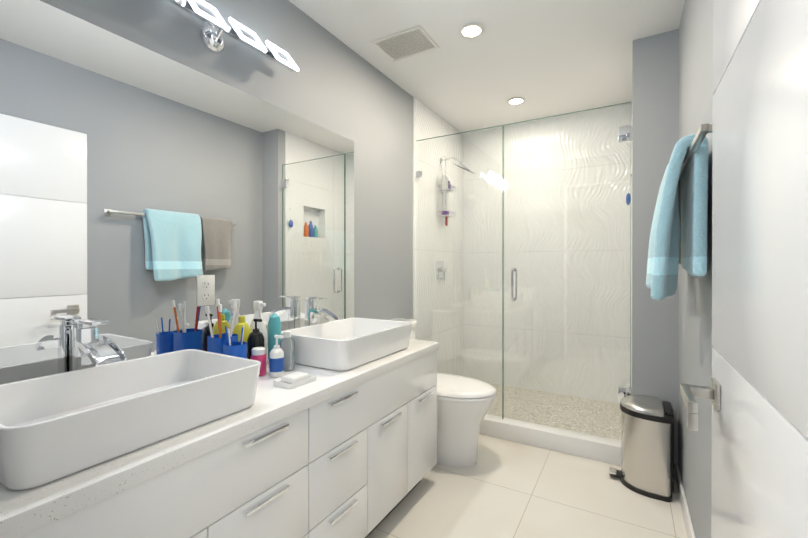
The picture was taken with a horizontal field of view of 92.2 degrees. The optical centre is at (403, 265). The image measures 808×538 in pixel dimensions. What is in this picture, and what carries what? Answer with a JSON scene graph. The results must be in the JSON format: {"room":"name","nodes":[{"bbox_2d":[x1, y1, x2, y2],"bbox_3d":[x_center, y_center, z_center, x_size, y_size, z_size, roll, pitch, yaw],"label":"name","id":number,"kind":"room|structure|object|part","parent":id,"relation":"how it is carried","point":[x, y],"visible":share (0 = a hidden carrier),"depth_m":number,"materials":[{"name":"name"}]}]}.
{"room":"bathroom","nodes":[
{"label":"bathroom","id":0,"kind":"room"},
{"bbox_2d":[40,0,412,344],"bbox_3d":[-0.353,-0.062,2.354,0.120,2.440,3.680,0,0,30],"label":"wall","id":1,"kind":"structure","parent":0,"point":[336,85],"depth_m":2.17,"materials":[{"name":"grey paint"}]},
{"bbox_2d":[0,0,353,384],"bbox_3d":[-0.723,-0.193,1.586,0.008,1.095,1.700,0,0,30],"label":"mirror","id":2,"kind":"object","parent":1,"relation":"attached to","point":[152,203],"visible":1,"depth_m":1.31,"materials":[{"name":"silver mirror"}]},
{"bbox_2d":[167,0,299,71],"bbox_3d":[-0.696,-0.908,1.498,0.141,0.136,0.740,0,0,30],"label":"sconce","id":3,"kind":"object","parent":1,"relation":"attached to","point":[212,38],"visible":0.96,"depth_m":1.51,"materials":[{"name":"white glass"}]},
{"bbox_2d":[413,97,461,375],"bbox_3d":[0.319,-0.066,3.384,0.012,2.440,0.985,0,0,30],"label":"shower wall tile","id":4,"kind":"structure","parent":1,"relation":"attached to","point":[428,123],"depth_m":3.31,"materials":[{"name":"white tile"}]},
{"bbox_2d":[436,156,475,280],"bbox_3d":[0.445,-0.405,3.297,0.293,1.078,0.183,0,0,30],"label":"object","id":5,"kind":"object","parent":4,"relation":"attached to","point":[446,216],"depth_m":3.32,"materials":[{"name":"silver metal"}]},
{"bbox_2d":[289,0,684,133],"bbox_3d":[0.213,-1.320,1.572,2.040,0.080,4.620,0,0,30],"label":"ceiling","id":6,"kind":"structure","parent":0,"point":[545,58],"depth_m":2.31,"materials":[{"name":"white paint"}]},
{"bbox_2d":[371,25,438,61],"bbox_3d":[0.009,-1.278,2.256,0.320,0.007,0.250,0,0,30],"label":"ceiling vent","id":7,"kind":"object","parent":6,"relation":"in","point":[407,43],"visible":1,"depth_m":2.24,"materials":[{"name":"white"}]},
{"bbox_2d":[459,24,484,38],"bbox_3d":[0.367,-1.276,2.118,0.140,0.009,0.140,0,0,30],"label":"recessed light","id":8,"kind":"object","parent":6,"relation":"in","point":[470,31],"visible":1,"depth_m":2.12,"materials":[{"name":"white"}]},
{"bbox_2d":[507,98,524,104],"bbox_3d":[0.871,-1.279,3.028,0.140,0.009,0.140,0,0,30],"label":"recessed light","id":9,"kind":"object","parent":6,"relation":"in","point":[515,101],"visible":1,"depth_m":3.03,"materials":[{"name":"white"}]},
{"bbox_2d":[367,434,687,537],"bbox_3d":[0.213,1.190,1.580,2.040,0.060,4.620,0,0,30],"label":"floor","id":10,"kind":"structure","parent":0,"point":[502,488],"depth_m":1.90,"materials":[{"name":"tile"}]},
{"bbox_2d":[4,347,438,537],"bbox_3d":[-0.482,0.806,1.461,0.551,0.708,1.740,0,0,30],"label":"bathroom vanity","id":11,"kind":"object","parent":10,"relation":"on","point":[328,453],"depth_m":1.21,"materials":[{"name":"white paint"}]},
{"bbox_2d":[0,339,438,537],"bbox_3d":[-0.484,0.431,1.464,0.543,0.041,1.754,0,0,30],"label":"countertop","id":12,"kind":"structure","parent":11,"relation":"on","point":[19,509],"depth_m":0.90,"materials":[{"name":"white stone"}]},
{"bbox_2d":[74,318,126,369],"bbox_3d":[-0.870,0.284,1.101,0.183,0.255,0.072,0,0,30],"label":"faucet","id":13,"kind":"object","parent":12,"relation":"on","point":[91,349],"visible":0.71,"depth_m":1.10,"materials":[{"name":"silver metal"}]},
{"bbox_2d":[0,349,260,490],"bbox_3d":[-0.714,0.349,1.010,0.384,0.125,0.559,0,0,30],"label":"sink","id":14,"kind":"object","parent":12,"relation":"in","point":[53,427],"visible":1,"depth_m":0.95,"materials":[{"name":"white ceramic"}]},
{"bbox_2d":[205,299,237,353],"bbox_3d":[-0.672,0.268,1.452,0.116,0.284,0.107,0,0,30],"label":"toothbrush cup","id":15,"kind":"object","parent":12,"relation":"on","point":[216,342],"visible":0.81,"depth_m":1.42,"materials":[{"name":"blue plastic"}]},
{"bbox_2d":[223,325,246,358],"bbox_3d":[-0.596,0.312,1.377,0.084,0.196,0.083,0,0,30],"label":"cup","id":16,"kind":"object","parent":12,"relation":"on","point":[237,349],"visible":0.38,"depth_m":1.35,"materials":[{"name":"blue plastic"}]},
{"bbox_2d":[233,316,250,341],"bbox_3d":[-0.656,0.307,1.574,0.068,0.205,0.067,0,0,30],"label":"bottle","id":17,"kind":"object","parent":12,"relation":"on","point":[237,329],"visible":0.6,"depth_m":1.55,"materials":[{"name":"yellow plastic"}]},
{"bbox_2d":[247,319,263,358],"bbox_3d":[-0.585,0.310,1.536,0.064,0.200,0.063,0,0,30],"label":"pump bottle","id":18,"kind":"object","parent":12,"relation":"on","point":[255,338],"visible":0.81,"depth_m":1.51,"materials":[{"name":"black plastic"}]},
{"bbox_2d":[251,347,265,376],"bbox_3d":[-0.547,0.359,1.463,0.056,0.101,0.055,0,0,30],"label":"bottle","id":19,"kind":"object","parent":12,"relation":"on","point":[258,354],"visible":0.77,"depth_m":1.44,"materials":[{"name":"pink plastic"}]},
{"bbox_2d":[250,301,266,362],"bbox_3d":[-0.612,0.278,1.633,0.083,0.262,0.075,0,0,30],"label":"spray bottle","id":20,"kind":"object","parent":12,"relation":"on","point":[258,306],"visible":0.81,"depth_m":1.62,"materials":[{"name":"white plastic"}]},
{"bbox_2d":[268,313,280,365],"bbox_3d":[-0.532,0.302,1.598,0.052,0.215,0.051,0,0,30],"label":"bottle","id":21,"kind":"object","parent":12,"relation":"on","point":[274,324],"visible":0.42,"depth_m":1.58,"materials":[{"name":"teal plastic"}]},
{"bbox_2d":[269,335,283,377],"bbox_3d":[-0.472,0.334,1.448,0.057,0.152,0.053,0,0,30],"label":"bottle","id":22,"kind":"object","parent":12,"relation":"on","point":[276,363],"visible":1,"depth_m":1.43,"materials":[{"name":"white plastic"}]},
{"bbox_2d":[280,331,294,371],"bbox_3d":[-0.460,0.334,1.533,0.058,0.151,0.057,0,0,30],"label":"clear bottle","id":23,"kind":"object","parent":12,"relation":"on","point":[287,344],"visible":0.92,"depth_m":1.51,"materials":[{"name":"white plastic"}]},
{"bbox_2d":[274,371,315,388],"bbox_3d":[-0.383,0.396,1.367,0.090,0.028,0.130,0,0,30],"label":"soap tray","id":24,"kind":"object","parent":12,"relation":"on","point":[293,380],"visible":1,"depth_m":1.34,"materials":[{"name":"white ceramic"}]},
{"bbox_2d":[305,296,338,325],"bbox_3d":[-0.409,0.281,1.897,0.183,0.255,0.072,0,0,30],"label":"faucet","id":25,"kind":"object","parent":12,"relation":"on","point":[312,311],"visible":0.67,"depth_m":1.90,"materials":[{"name":"silver metal"}]},
{"bbox_2d":[281,317,411,370],"bbox_3d":[-0.253,0.346,1.806,0.384,0.125,0.559,0,0,30],"label":"sink","id":26,"kind":"object","parent":12,"relation":"in","point":[346,344],"visible":0.81,"depth_m":1.66,"materials":[{"name":"white ceramic"}]},
{"bbox_2d":[389,318,496,466],"bbox_3d":[0.193,0.760,2.410,0.764,0.795,0.408,0,0,30],"label":"toilet","id":27,"kind":"object","parent":10,"relation":"on","point":[464,403],"visible":0.42,"depth_m":2.23,"materials":[{"name":"white ceramic"}]},
{"bbox_3d":[0.276,0.730,2.362,0.573,0.050,0.396,0,0,30],"label":"seat","id":28,"kind":"part","parent":27,"relation":"part of","materials":[{"name":"white plastic"}]},
{"bbox_2d":[479,414,620,465],"bbox_3d":[0.708,1.102,2.622,1.428,0.110,0.100,0,0,30],"label":"shower curb","id":29,"kind":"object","parent":10,"relation":"on","point":[600,448],"depth_m":2.44,"materials":[{"name":"white stone"}]},
{"bbox_2d":[415,102,631,441],"bbox_3d":[0.708,0.046,2.619,1.426,2.000,0.115,0,0,30],"label":"glass","id":30,"kind":"object","parent":29,"relation":"on","point":[625,133],"visible":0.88,"depth_m":2.54,"materials":[{"name":"clear glass"}]},
{"bbox_3d":[0.382,0.045,2.807,0.668,1.998,0.008,0,0,30],"label":"fixed panel","id":31,"kind":"part","parent":30,"relation":"part of","materials":[{"name":"clear glass"}]},
{"bbox_3d":[0.997,0.042,2.451,0.747,1.990,0.008,0,0,30],"label":"door panel","id":32,"kind":"part","parent":30,"relation":"part of","materials":[{"name":"clear glass"}]},
{"bbox_2d":[486,383,620,439],"bbox_3d":[0.959,1.133,3.055,1.428,0.045,0.920,0,0,30],"label":"pan","id":33,"kind":"object","parent":10,"relation":"on","point":[557,401],"depth_m":2.96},
{"bbox_2d":[609,395,673,501],"bbox_3d":[1.260,0.938,2.079,0.287,0.441,0.271,0,0,30],"label":"trash bin","id":34,"kind":"object","parent":10,"relation":"on","point":[647,446],"visible":0.98,"depth_m":1.96,"materials":[{"name":"silver metal"}]},
{"bbox_2d":[462,104,631,402],"bbox_3d":[1.307,-0.066,3.450,1.895,2.440,0.120,0,0,30],"label":"wall","id":35,"kind":"structure","parent":0,"point":[588,175],"depth_m":3.39,"materials":[{"name":"tile"}]},
{"bbox_2d":[631,228,631,387],"bbox_3d":[1.615,0.431,2.672,0.090,1.450,0.920,0,0,30],"label":"wall","id":36,"kind":"structure","parent":0,"point":[631,307],"depth_m":2.85,"materials":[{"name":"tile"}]},
{"bbox_2d":[632,29,678,477],"bbox_3d":[1.416,-0.062,2.202,0.215,2.440,0.090,0,0,30],"label":"wall","id":37,"kind":"structure","parent":0,"point":[655,101],"depth_m":2.17,"materials":[{"name":"grey paint"}]},
{"bbox_2d":[678,0,713,537],"bbox_3d":[0.967,-0.058,1.093,0.120,2.440,4.540,0,0,30],"label":"wall","id":38,"kind":"structure","parent":0,"point":[696,95],"depth_m":1.52,"materials":[{"name":"grey paint"}]},
{"bbox_2d":[646,123,712,300],"bbox_3d":[0.999,-0.146,1.438,0.171,0.527,0.974,0,0,30],"label":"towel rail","id":39,"kind":"object","parent":38,"relation":"attached to","point":[678,234],"visible":1,"depth_m":1.25,"materials":[{"name":"blue fabric"}]},
{"bbox_2d":[678,179,684,268],"bbox_3d":[1.153,-0.171,1.687,0.117,0.450,0.285,0,0,30],"label":"towel","id":40,"kind":"object","parent":39,"relation":"hanging from","point":[679,182],"depth_m":1.64,"materials":[{"name":"blue fabric"}]},
{"bbox_2d":[675,463,695,537],"bbox_3d":[0.878,1.119,1.073,0.012,0.085,2.410,0,0,30],"label":"baseboard","id":41,"kind":"structure","parent":38,"relation":"attached to","point":[686,515],"depth_m":1.79,"materials":[{"name":"white wood"}]},
{"bbox_2d":[711,0,807,537],"bbox_3d":[0.489,0.158,0.478,0.035,1.988,0.965,0,0,30],"label":"door leaf","id":42,"kind":"structure","parent":38,"relation":"in","point":[760,274],"depth_m":0.57,"materials":[{"name":"white"}]},
{"bbox_2d":[680,378,719,430],"bbox_3d":[0.625,0.286,0.814,0.066,0.073,0.153,0,0,30],"label":"toilet paper holder","id":43,"kind":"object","parent":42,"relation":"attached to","point":[690,394],"depth_m":0.82,"materials":[{"name":"silver metal"}]},
{"bbox_3d":[1.445,-0.448,2.375,0.090,0.310,0.240,0,0,30],"label":"wall","id":44,"kind":"structure","parent":0,"visible":0},
{"bbox_2d":[626,174,631,204],"bbox_3d":[1.357,-0.458,2.345,0.033,0.185,0.053,0,0,30],"label":"bath brush","id":45,"kind":"object","parent":44,"relation":"hanging from","point":[629,196],"visible":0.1,"depth_m":2.33,"materials":[{"name":"blue plastic"}]}
]}

